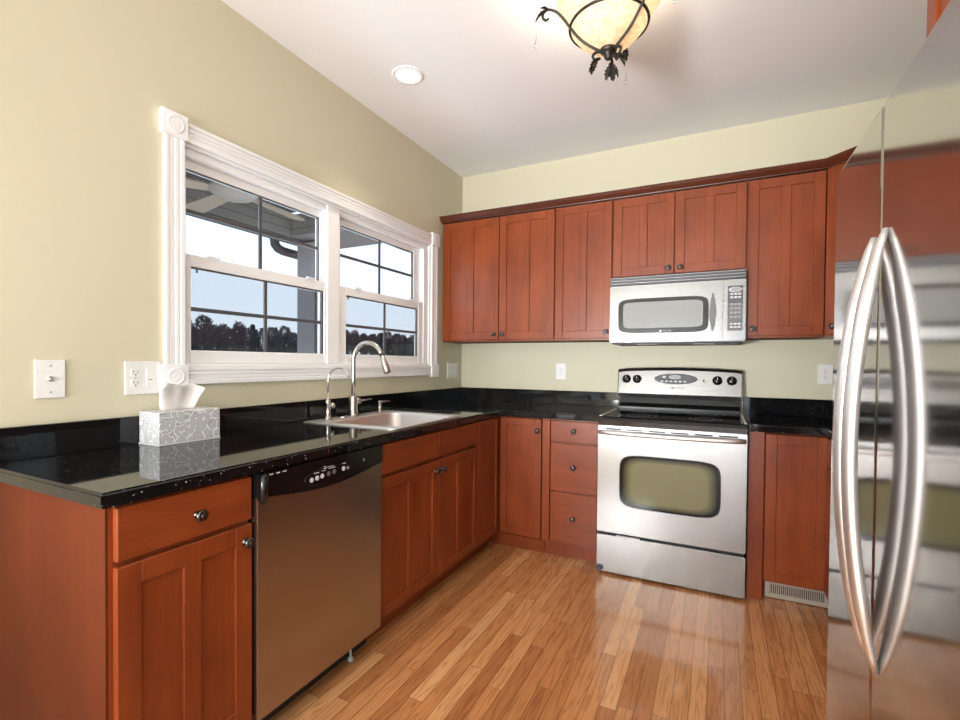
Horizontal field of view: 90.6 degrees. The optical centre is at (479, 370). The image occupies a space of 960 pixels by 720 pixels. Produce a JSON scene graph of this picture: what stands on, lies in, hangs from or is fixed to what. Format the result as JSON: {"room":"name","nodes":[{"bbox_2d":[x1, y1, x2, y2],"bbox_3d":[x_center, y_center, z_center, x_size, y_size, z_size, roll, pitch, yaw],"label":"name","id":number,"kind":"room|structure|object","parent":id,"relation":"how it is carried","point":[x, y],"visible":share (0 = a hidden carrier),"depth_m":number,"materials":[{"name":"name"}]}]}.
{"room":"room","nodes":[
{"label":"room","id":0,"kind":"room"},
{"bbox_2d":[0,0,462,427],"bbox_3d":[-2.113,-0.172,0.176,0.140,2.746,8.780,1,1,26],"label":"wall","id":1,"kind":"structure","parent":0,"point":[84,84],"depth_m":1.70,"materials":[{"name":"beige paint"}]},
{"bbox_2d":[34,360,64,398],"bbox_3d":[-1.364,0.027,1.510,0.016,0.122,0.078,1,1,26],"label":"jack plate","id":2,"kind":"object","parent":1,"relation":"attached to","point":[49,375],"visible":1,"depth_m":1.51,"materials":[{"name":"white plastic"}]},
{"bbox_2d":[124,361,159,394],"bbox_3d":[-1.245,0.026,1.756,0.008,0.122,0.122,1,1,26],"label":"outlet plate","id":3,"kind":"object","parent":1,"relation":"attached to","point":[140,377],"visible":0.98,"depth_m":1.75,"materials":[{"name":"white plastic"}]},
{"bbox_2d":[130,369,139,375],"bbox_3d":[-1.255,0.007,1.730,0.003,0.028,0.033,1,1,26],"label":"socket","id":4,"kind":"object","parent":3,"relation":"attached to","point":[133,372],"depth_m":1.73,"materials":[{"name":"white plastic"}]},
{"bbox_2d":[130,379,140,386],"bbox_3d":[-1.256,0.046,1.731,0.003,0.028,0.033,1,1,26],"label":"socket","id":5,"kind":"object","parent":3,"relation":"attached to","point":[133,382],"depth_m":1.73,"materials":[{"name":"white plastic"}]},
{"bbox_2d":[146,369,154,385],"bbox_3d":[-1.232,0.026,1.777,0.003,0.064,0.030,1,1,26],"label":"switch","id":6,"kind":"object","parent":3,"relation":"attached to","point":[150,373],"depth_m":1.78,"materials":[{"name":"white plastic"}]},
{"bbox_2d":[159,106,439,386],"bbox_3d":[-0.818,-0.475,2.720,0.159,1.064,2.001,1,1,26],"label":"window","id":7,"kind":"structure","parent":1,"relation":"in","point":[182,365],"depth_m":2.33,"materials":[{"name":"white paint"}]},
{"bbox_2d":[0,387,618,462],"bbox_3d":[-0.227,0.214,2.377,1.283,0.102,2.886,1,1,26],"label":"backsplash","id":8,"kind":"structure","parent":1,"relation":"attached to","point":[17,443],"depth_m":2.18,"materials":[{"name":"black stone"}]},
{"bbox_2d":[447,363,457,377],"bbox_3d":[-0.218,-0.001,3.816,0.009,0.120,0.172,1,1,26],"label":"switch plate","id":9,"kind":"object","parent":1,"relation":"attached to","point":[452,368],"visible":1,"depth_m":3.80,"materials":[{"name":"white plastic"}]},
{"bbox_2d":[269,538,827,719],"bbox_3d":[-0.706,1.255,-0.507,3.310,0.060,8.780,1,1,26],"label":"floor","id":10,"kind":"structure","parent":0,"point":[512,633],"depth_m":1.99,"materials":[{"name":"brown wood"}]},
{"bbox_2d":[0,475,254,719],"bbox_3d":[-1.055,0.752,1.427,0.658,0.874,0.384,1,1,26],"label":"base cabinet","id":11,"kind":"object","parent":10,"relation":"on","point":[142,609],"visible":0.98,"depth_m":1.26,"materials":[{"name":"brown wood"}]},
{"bbox_2d":[248,444,382,719],"bbox_3d":[-0.816,0.747,1.868,0.640,0.873,0.606,1,1,26],"label":"dishwasher","id":12,"kind":"object","parent":10,"relation":"on","point":[316,523],"visible":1,"depth_m":1.67,"materials":[{"name":"silver metal"}]},
{"bbox_2d":[366,421,477,640],"bbox_3d":[-0.485,0.737,2.570,0.658,0.874,0.934,1,1,26],"label":"base cabinet","id":13,"kind":"object","parent":10,"relation":"on","point":[429,481],"visible":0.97,"depth_m":2.35,"materials":[{"name":"brown wood"}]},
{"bbox_2d":[466,416,544,561],"bbox_3d":[0.047,0.728,3.342,0.920,0.874,0.920,1,1,26],"label":"base cabinet","id":14,"kind":"object","parent":10,"relation":"on","point":[509,447],"visible":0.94,"depth_m":3.05,"materials":[{"name":"brown wood"}]},
{"bbox_2d":[0,387,618,508],"bbox_3d":[-0.227,0.233,2.377,1.283,0.140,2.886,1,1,26],"label":"countertop","id":15,"kind":"structure","parent":14,"relation":"on","point":[97,463],"depth_m":1.65,"materials":[{"name":"black stone"}]},
{"bbox_2d":[139,383,219,446],"bbox_3d":[-1.135,0.156,1.804,0.125,0.223,0.233,1,1,26],"label":"tissue box","id":16,"kind":"object","parent":15,"relation":"on","point":[177,420],"visible":1,"depth_m":1.76,"materials":[{"name":"grey cardboard"}]},
{"bbox_2d":[323,367,349,419],"bbox_3d":[-0.741,0.118,2.454,0.151,0.272,0.062,1,1,26],"label":"water tap","id":17,"kind":"object","parent":15,"relation":"on","point":[329,405],"visible":1,"depth_m":2.46,"materials":[{"name":"silver metal"}]},
{"bbox_2d":[348,341,390,415],"bbox_3d":[-0.583,0.044,2.636,0.270,0.416,0.171,1,1,26],"label":"faucet","id":18,"kind":"object","parent":15,"relation":"on","point":[354,400],"visible":1,"depth_m":2.62,"materials":[{"name":"silver metal"}]},
{"bbox_2d":[304,410,462,429],"bbox_3d":[-0.492,0.344,2.549,0.570,0.179,0.670,1,1,26],"label":"sink","id":19,"kind":"object","parent":15,"relation":"in","point":[387,419],"visible":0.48,"depth_m":2.71,"materials":[{"name":"silver metal"}]},
{"bbox_2d":[377,400,390,411],"bbox_3d":[-0.576,0.214,2.852,0.097,0.069,0.040,0,1,-37],"label":"soap dispenser","id":20,"kind":"object","parent":19,"relation":"on","point":[379,402],"visible":1,"depth_m":2.83,"materials":[{"name":"silver metal"}]},
{"bbox_2d":[541,418,598,561],"bbox_3d":[0.678,0.736,3.174,0.358,0.874,0.658,1,1,26],"label":"base cabinet","id":21,"kind":"object","parent":10,"relation":"on","point":[569,447],"visible":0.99,"depth_m":2.91,"materials":[{"name":"brown wood"}]},
{"bbox_2d":[596,367,747,598],"bbox_3d":[1.166,0.582,2.883,0.760,1.200,0.738,1,1,26],"label":"range","id":22,"kind":"object","parent":10,"relation":"on","point":[672,481],"visible":1,"depth_m":2.63,"materials":[{"name":"silver metal"}]},
{"bbox_2d":[598,408,747,433],"bbox_3d":[1.159,0.290,2.861,0.760,0.048,0.587,1,1,26],"label":"cooktop","id":23,"kind":"object","parent":22,"relation":"in","point":[670,420],"depth_m":2.69,"materials":[{"name":"black glass"}]},
{"bbox_2d":[744,429,831,599],"bbox_3d":[1.703,0.765,2.007,0.970,0.874,1.832,1,1,26],"label":"base cabinet","id":24,"kind":"object","parent":10,"relation":"on","point":[788,494],"visible":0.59,"depth_m":2.41,"materials":[{"name":"brown wood"}]},
{"bbox_2d":[743,397,832,438],"bbox_3d":[1.708,0.256,2.000,0.972,0.140,1.835,1,1,26],"label":"countertop","id":25,"kind":"structure","parent":24,"relation":"on","point":[771,415],"depth_m":2.83,"materials":[{"name":"black stone"}]},
{"bbox_2d":[764,581,827,607],"bbox_3d":[1.625,1.144,2.446,0.275,0.092,0.012,1,1,26],"label":"floor register","id":26,"kind":"object","parent":24,"relation":"attached to","point":[771,589],"visible":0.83,"depth_m":2.44,"materials":[{"name":"beige metal"}]},
{"bbox_2d":[826,0,959,719],"bbox_3d":[1.097,0.346,0.753,0.854,1.743,0.915,1,1,26],"label":"refrigerator","id":27,"kind":"object","parent":10,"relation":"on","point":[893,645],"visible":1,"depth_m":0.83,"materials":[{"name":"grey metal"}]},
{"bbox_2d":[221,0,926,177],"bbox_3d":[-0.683,-1.561,-0.555,3.310,0.080,8.780,1,1,26],"label":"ceiling","id":28,"kind":"structure","parent":0,"point":[486,100],"depth_m":2.42,"materials":[{"name":"white paint"}]},
{"bbox_2d":[392,65,423,84],"bbox_3d":[-0.383,-1.567,2.523,0.166,0.006,0.166,1,1,26],"label":"recessed light","id":29,"kind":"object","parent":28,"relation":"in","point":[404,74],"visible":1,"depth_m":2.52,"materials":[{"name":"white paint"}]},
{"bbox_2d":[534,0,676,84],"bbox_3d":[0.475,-1.363,1.837,0.488,0.375,0.485,0,1,-13],"label":"ceiling lamp","id":30,"kind":"object","parent":28,"relation":"attached to","point":[601,28],"visible":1,"depth_m":1.82,"materials":[{"name":"beige glass"}]},
{"bbox_2d":[461,97,888,414],"bbox_3d":[1.296,-0.197,3.304,3.170,2.746,0.140,1,1,26],"label":"wall","id":31,"kind":"structure","parent":0,"point":[770,368],"depth_m":3.23,"materials":[{"name":"beige paint"}]},
{"bbox_2d":[443,209,565,343],"bbox_3d":[0.176,-0.666,3.574,0.898,0.904,0.358,1,1,26],"label":"upper cabinet","id":32,"kind":"object","parent":31,"relation":"attached to","point":[499,273],"visible":1,"depth_m":3.42,"materials":[{"name":"brown wood"}]},
{"bbox_2d":[556,363,565,379],"bbox_3d":[0.607,0.007,3.566,0.076,0.120,0.008,1,1,26],"label":"outlet plate","id":33,"kind":"object","parent":31,"relation":"attached to","point":[560,367],"visible":1,"depth_m":3.56,"materials":[{"name":"white plastic"}]},
{"bbox_2d":[555,200,613,341],"bbox_3d":[0.749,-0.656,3.288,0.380,0.904,0.358,1,1,26],"label":"upper cabinet","id":34,"kind":"object","parent":31,"relation":"attached to","point":[584,233],"visible":0.98,"depth_m":3.15,"materials":[{"name":"brown wood"}]},
{"bbox_2d":[613,181,747,277],"bbox_3d":[1.262,-0.844,3.030,0.758,0.512,0.358,1,1,26],"label":"upper cabinet","id":35,"kind":"object","parent":31,"relation":"attached to","point":[700,229],"visible":0.99,"depth_m":2.88,"materials":[{"name":"brown wood"}]},
{"bbox_2d":[610,269,746,345],"bbox_3d":[1.244,-0.372,3.010,0.754,0.420,0.420,1,1,26],"label":"microwave","id":36,"kind":"object","parent":35,"relation":"attached to","point":[708,308],"visible":1,"depth_m":2.83,"materials":[{"name":"silver metal"}]},
{"bbox_2d":[745,170,826,339],"bbox_3d":[1.768,-0.639,2.781,0.372,0.904,0.358,1,1,26],"label":"upper cabinet","id":37,"kind":"object","parent":31,"relation":"attached to","point":[786,215],"visible":1,"depth_m":2.65,"materials":[{"name":"brown wood"}]},
{"bbox_2d":[743,397,832,416],"bbox_3d":[1.708,0.236,2.000,0.972,0.102,1.835,1,1,26],"label":"backsplash","id":38,"kind":"structure","parent":31,"relation":"attached to","point":[757,405],"depth_m":2.91,"materials":[{"name":"black stone"}]},
{"bbox_2d":[818,364,832,383],"bbox_3d":[2.065,0.022,2.840,0.074,0.118,0.008,1,1,26],"label":"outlet plate","id":39,"kind":"object","parent":31,"relation":"attached to","point":[825,371],"visible":1,"depth_m":2.84,"materials":[{"name":"white plastic"}]},
{"bbox_2d":[822,375,828,379],"bbox_3d":[2.064,0.042,2.838,0.033,0.028,0.003,1,1,26],"label":"socket","id":40,"kind":"object","parent":39,"relation":"attached to","point":[824,377],"depth_m":2.84,"materials":[{"name":"white plastic"}]},
{"bbox_3d":[0.693,-0.124,-1.300,0.140,2.746,8.640,1,1,26],"label":"wall","id":41,"kind":"structure","parent":0,"visible":0},
{"bbox_2d":[814,162,846,339],"bbox_3d":[2.150,-0.630,2.447,0.606,0.904,0.618,1,1,26],"label":"upper cabinet","id":42,"kind":"object","parent":41,"relation":"attached to","point":[833,172],"visible":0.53,"depth_m":2.54,"materials":[{"name":"brown wood"}]},
{"bbox_2d":[439,146,856,224],"bbox_3d":[0.993,-1.121,2.823,3.022,0.044,0.352,1,1,26],"label":"crown molding","id":43,"kind":"structure","parent":42,"relation":"on","point":[826,163],"depth_m":2.90,"materials":[{"name":"brown wood"}]},
{"bbox_2d":[926,0,950,38],"bbox_3d":[1.220,-0.820,0.677,0.696,0.480,0.915,1,1,26],"label":"upper cabinet","id":44,"kind":"object","parent":41,"relation":"attached to","point":[935,8],"visible":0.02,"depth_m":1.16,"materials":[{"name":"brown wood"}]},
{"label":"outside","id":45,"kind":"structure","parent":0,"visible":0},
{"bbox_2d":[186,172,381,248],"bbox_3d":[-2.244,-1.491,2.594,2.270,0.300,5.740,1,1,26],"label":"porch roof","id":46,"kind":"structure","parent":45,"point":[246,214],"depth_m":4.71,"materials":[{"name":"grey"}]},
{"bbox_2d":[186,177,304,220],"bbox_3d":[-1.761,-1.401,3.428,1.347,0.379,1.338,1,1,26],"label":"ceiling fan","id":47,"kind":"object","parent":46,"relation":"hanging from","point":[221,194],"visible":0.41,"depth_m":3.42,"materials":[{"name":"beige"}]},
{"bbox_2d":[270,239,296,258],"bbox_3d":[-2.129,-1.368,5.238,0.091,0.231,0.429,1,1,26],"label":"downspout","id":48,"kind":"object","parent":46,"relation":"attached to","point":[277,247],"visible":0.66,"depth_m":5.14,"materials":[{"name":"grey metal"}]},
{"bbox_2d":[297,241,317,353],"bbox_3d":[-1.794,-0.132,5.284,0.275,2.498,0.365,1,1,26],"label":"porch post","id":49,"kind":"object","parent":46,"relation":"attached to","point":[307,301],"visible":0.09,"depth_m":5.11,"materials":[{"name":"grey paint"}]},
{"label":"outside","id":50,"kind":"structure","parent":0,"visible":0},
{"bbox_3d":[-26.215,-2.369,111.900,137.000,5.940,350.000,1,1,26],"label":"ground","id":51,"kind":"structure","parent":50,"visible":0},
{"bbox_2d":[191,328,196,349],"bbox_3d":[-52.627,-5.132,87.390,2.883,5.864,2.880,0,1,-20],"label":"conifer tree","id":52,"kind":"object","parent":51,"relation":"on","point":[192,345],"visible":0.12,"depth_m":87.07,"materials":[{"name":"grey plant"}]},
{"bbox_2d":[192,315,216,350],"bbox_3d":[-49.210,-5.951,84.680,4.210,8.222,3.971,0,1,-16],"label":"bare tree","id":53,"kind":"object","parent":51,"relation":"on","point":[203,318],"visible":0.91,"depth_m":84.13,"materials":[{"name":"grey plant"}]},
{"bbox_2d":[205,324,220,350],"bbox_3d":[-50.910,-5.608,90.764,3.317,6.724,3.333,1,1,37],"label":"bare tree","id":54,"kind":"object","parent":51,"relation":"on","point":[214,326],"visible":0.2,"depth_m":90.23,"materials":[{"name":"grey plant"}]},
{"bbox_2d":[214,326,230,350],"bbox_3d":[-47.744,-5.174,87.695,2.987,6.240,2.973,1,1,35],"label":"bare tree","id":55,"kind":"object","parent":51,"relation":"on","point":[218,337],"visible":0.8,"depth_m":87.37,"materials":[{"name":"grey plant"}]},
{"bbox_2d":[217,323,229,349],"bbox_3d":[-52.497,-6.151,96.894,3.419,7.256,3.403,0,1,-33],"label":"bare tree","id":56,"kind":"object","parent":51,"relation":"on","point":[223,324],"visible":0.09,"depth_m":96.67,"materials":[{"name":"grey plant"}]},
{"bbox_2d":[222,328,237,350],"bbox_3d":[-49.327,-5.443,93.945,3.053,6.140,3.068,1,1,34],"label":"bare tree","id":57,"kind":"object","parent":51,"relation":"on","point":[229,348],"visible":0.23,"depth_m":93.42,"materials":[{"name":"grey plant"}]},
{"bbox_2d":[230,320,247,351],"bbox_3d":[-46.102,-5.830,90.876,3.213,7.536,3.228,0,1,-8],"label":"bare tree","id":58,"kind":"object","parent":51,"relation":"on","point":[240,342],"visible":0.87,"depth_m":90.41,"materials":[{"name":"grey plant"}]},
{"bbox_2d":[239,327,252,351],"bbox_3d":[-47.750,-5.725,97.064,3.105,6.581,3.090,1,1,13],"label":"bare tree","id":59,"kind":"object","parent":51,"relation":"on","point":[249,332],"visible":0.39,"depth_m":96.81,"materials":[{"name":"grey plant"}]},
{"bbox_2d":[247,324,256,351],"bbox_3d":[-49.342,-6.419,103.149,3.113,7.474,3.110,1,1,22],"label":"conifer tree","id":60,"kind":"object","parent":51,"relation":"on","point":[252,327],"visible":0.2,"depth_m":102.95,"materials":[{"name":"grey plant"}]},
{"bbox_2d":[250,329,261,351],"bbox_3d":[-44.501,-5.268,94.212,2.904,6.037,2.828,1,1,32],"label":"conifer tree","id":61,"kind":"object","parent":51,"relation":"on","point":[254,336],"visible":0.73,"depth_m":94.00,"materials":[{"name":"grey plant"}]},
{"bbox_2d":[256,328,262,351],"bbox_3d":[-46.124,-5.814,100.358,3.107,6.578,3.109,1,1,15],"label":"conifer tree","id":62,"kind":"object","parent":51,"relation":"on","point":[261,329],"visible":0.34,"depth_m":100.00,"materials":[{"name":"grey plant"}]},
{"bbox_2d":[267,326,278,351],"bbox_3d":[-42.867,-5.700,97.439,3.204,6.812,3.022,0,1,-43],"label":"bare tree","id":63,"kind":"object","parent":51,"relation":"on","point":[270,344],"visible":0.74,"depth_m":97.04,"materials":[{"name":"grey plant"}]},
{"bbox_2d":[272,327,279,352],"bbox_3d":[-44.562,-6.061,103.480,2.821,6.941,2.823,1,1,15],"label":"conifer tree","id":64,"kind":"object","parent":51,"relation":"on","point":[277,350],"visible":0.27,"depth_m":103.25,"materials":[{"name":"grey plant"}]},
{"bbox_2d":[277,325,292,352],"bbox_3d":[-41.314,-5.992,100.503,3.498,7.282,3.299,1,1,18],"label":"bare tree","id":65,"kind":"object","parent":51,"relation":"on","point":[281,341],"visible":0.92,"depth_m":100.05,"materials":[{"name":"grey plant"}]},
{"bbox_2d":[283,332,294,352],"bbox_3d":[-42.915,-5.805,106.693,3.025,6.136,3.040,0,1,-12],"label":"bare tree","id":66,"kind":"object","parent":51,"relation":"on","point":[292,334],"visible":0.33,"depth_m":106.69,"materials":[{"name":"grey plant"}]},
{"bbox_2d":[293,334,296,352],"bbox_3d":[-39.629,-5.433,103.855,2.835,5.788,2.833,1,1,31],"label":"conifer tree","id":67,"kind":"object","parent":51,"relation":"on","point":[295,345],"visible":0.16,"depth_m":103.50,"materials":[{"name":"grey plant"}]},
{"bbox_2d":[346,332,349,353],"bbox_3d":[-33.264,-6.395,116.703,3.254,7.148,3.168,1,1,21],"label":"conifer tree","id":68,"kind":"object","parent":51,"relation":"on","point":[347,342],"visible":0.26,"depth_m":116.57,"materials":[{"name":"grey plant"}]},
{"bbox_2d":[348,333,359,353],"bbox_3d":[-31.653,-6.281,119.865,3.031,6.672,3.045,1,1,33],"label":"bare tree","id":69,"kind":"object","parent":51,"relation":"on","point":[352,339],"visible":0.59,"depth_m":119.39,"materials":[{"name":"grey plant"}]},
{"bbox_2d":[350,330,359,350],"bbox_3d":[-33.307,-7.082,126.049,3.383,7.792,3.399,1,1,3],"label":"bare tree","id":70,"kind":"object","parent":51,"relation":"on","point":[353,331],"visible":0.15,"depth_m":125.51,"materials":[{"name":"grey plant"}]},
{"bbox_2d":[359,333,369,354],"bbox_3d":[-30.037,-6.344,123.123,3.450,6.607,3.254,1,1,10],"label":"bare tree","id":71,"kind":"object","parent":51,"relation":"on","point":[363,337],"visible":0.72,"depth_m":122.70,"materials":[{"name":"grey plant"}]},
{"bbox_2d":[369,334,378,354],"bbox_3d":[-28.457,-6.559,126.331,3.295,6.885,3.279,1,1,13],"label":"bare tree","id":72,"kind":"object","parent":51,"relation":"on","point":[372,349],"visible":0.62,"depth_m":125.97,"materials":[{"name":"grey plant"}]},
{"bbox_2d":[377,333,386,354],"bbox_3d":[-26.751,-6.823,129.693,3.312,7.281,3.224,1,1,27],"label":"conifer tree","id":73,"kind":"object","parent":51,"relation":"on","point":[380,344],"visible":0.41,"depth_m":129.38,"materials":[{"name":"grey plant"}]},
{"bbox_2d":[385,331,393,354],"bbox_3d":[-26.877,-7.581,138.915,3.501,8.097,3.302,1,1,44],"label":"bare tree","id":74,"kind":"object","parent":51,"relation":"on","point":[388,332],"visible":0.39,"depth_m":138.40,"materials":[{"name":"grey plant"}]},
{"bbox_2d":[386,337,394,355],"bbox_3d":[-25.159,-6.330,132.829,2.971,5.945,3.052,1,1,34],"label":"conifer tree","id":75,"kind":"object","parent":51,"relation":"on","point":[389,339],"visible":0.86,"depth_m":132.54,"materials":[{"name":"grey plant"}]},
{"bbox_2d":[392,333,402,355],"bbox_3d":[-23.593,-7.102,136.044,3.250,7.497,3.445,1,1,34],"label":"bare tree","id":76,"kind":"object","parent":51,"relation":"on","point":[397,337],"visible":0.98,"depth_m":135.59,"materials":[{"name":"grey plant"}]},
{"bbox_2d":[400,337,409,355],"bbox_3d":[-22.072,-6.774,139.200,3.231,6.548,3.146,0,1,-26],"label":"conifer tree","id":77,"kind":"object","parent":51,"relation":"on","point":[404,340],"visible":0.88,"depth_m":138.85,"materials":[{"name":"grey plant"}]},
{"bbox_2d":[408,335,413,355],"bbox_3d":[-20.411,-7.221,142.492,3.128,7.345,3.143,0,1,-27],"label":"bare tree","id":78,"kind":"object","parent":51,"relation":"on","point":[411,338],"visible":0.74,"depth_m":141.92,"materials":[{"name":"grey plant"}]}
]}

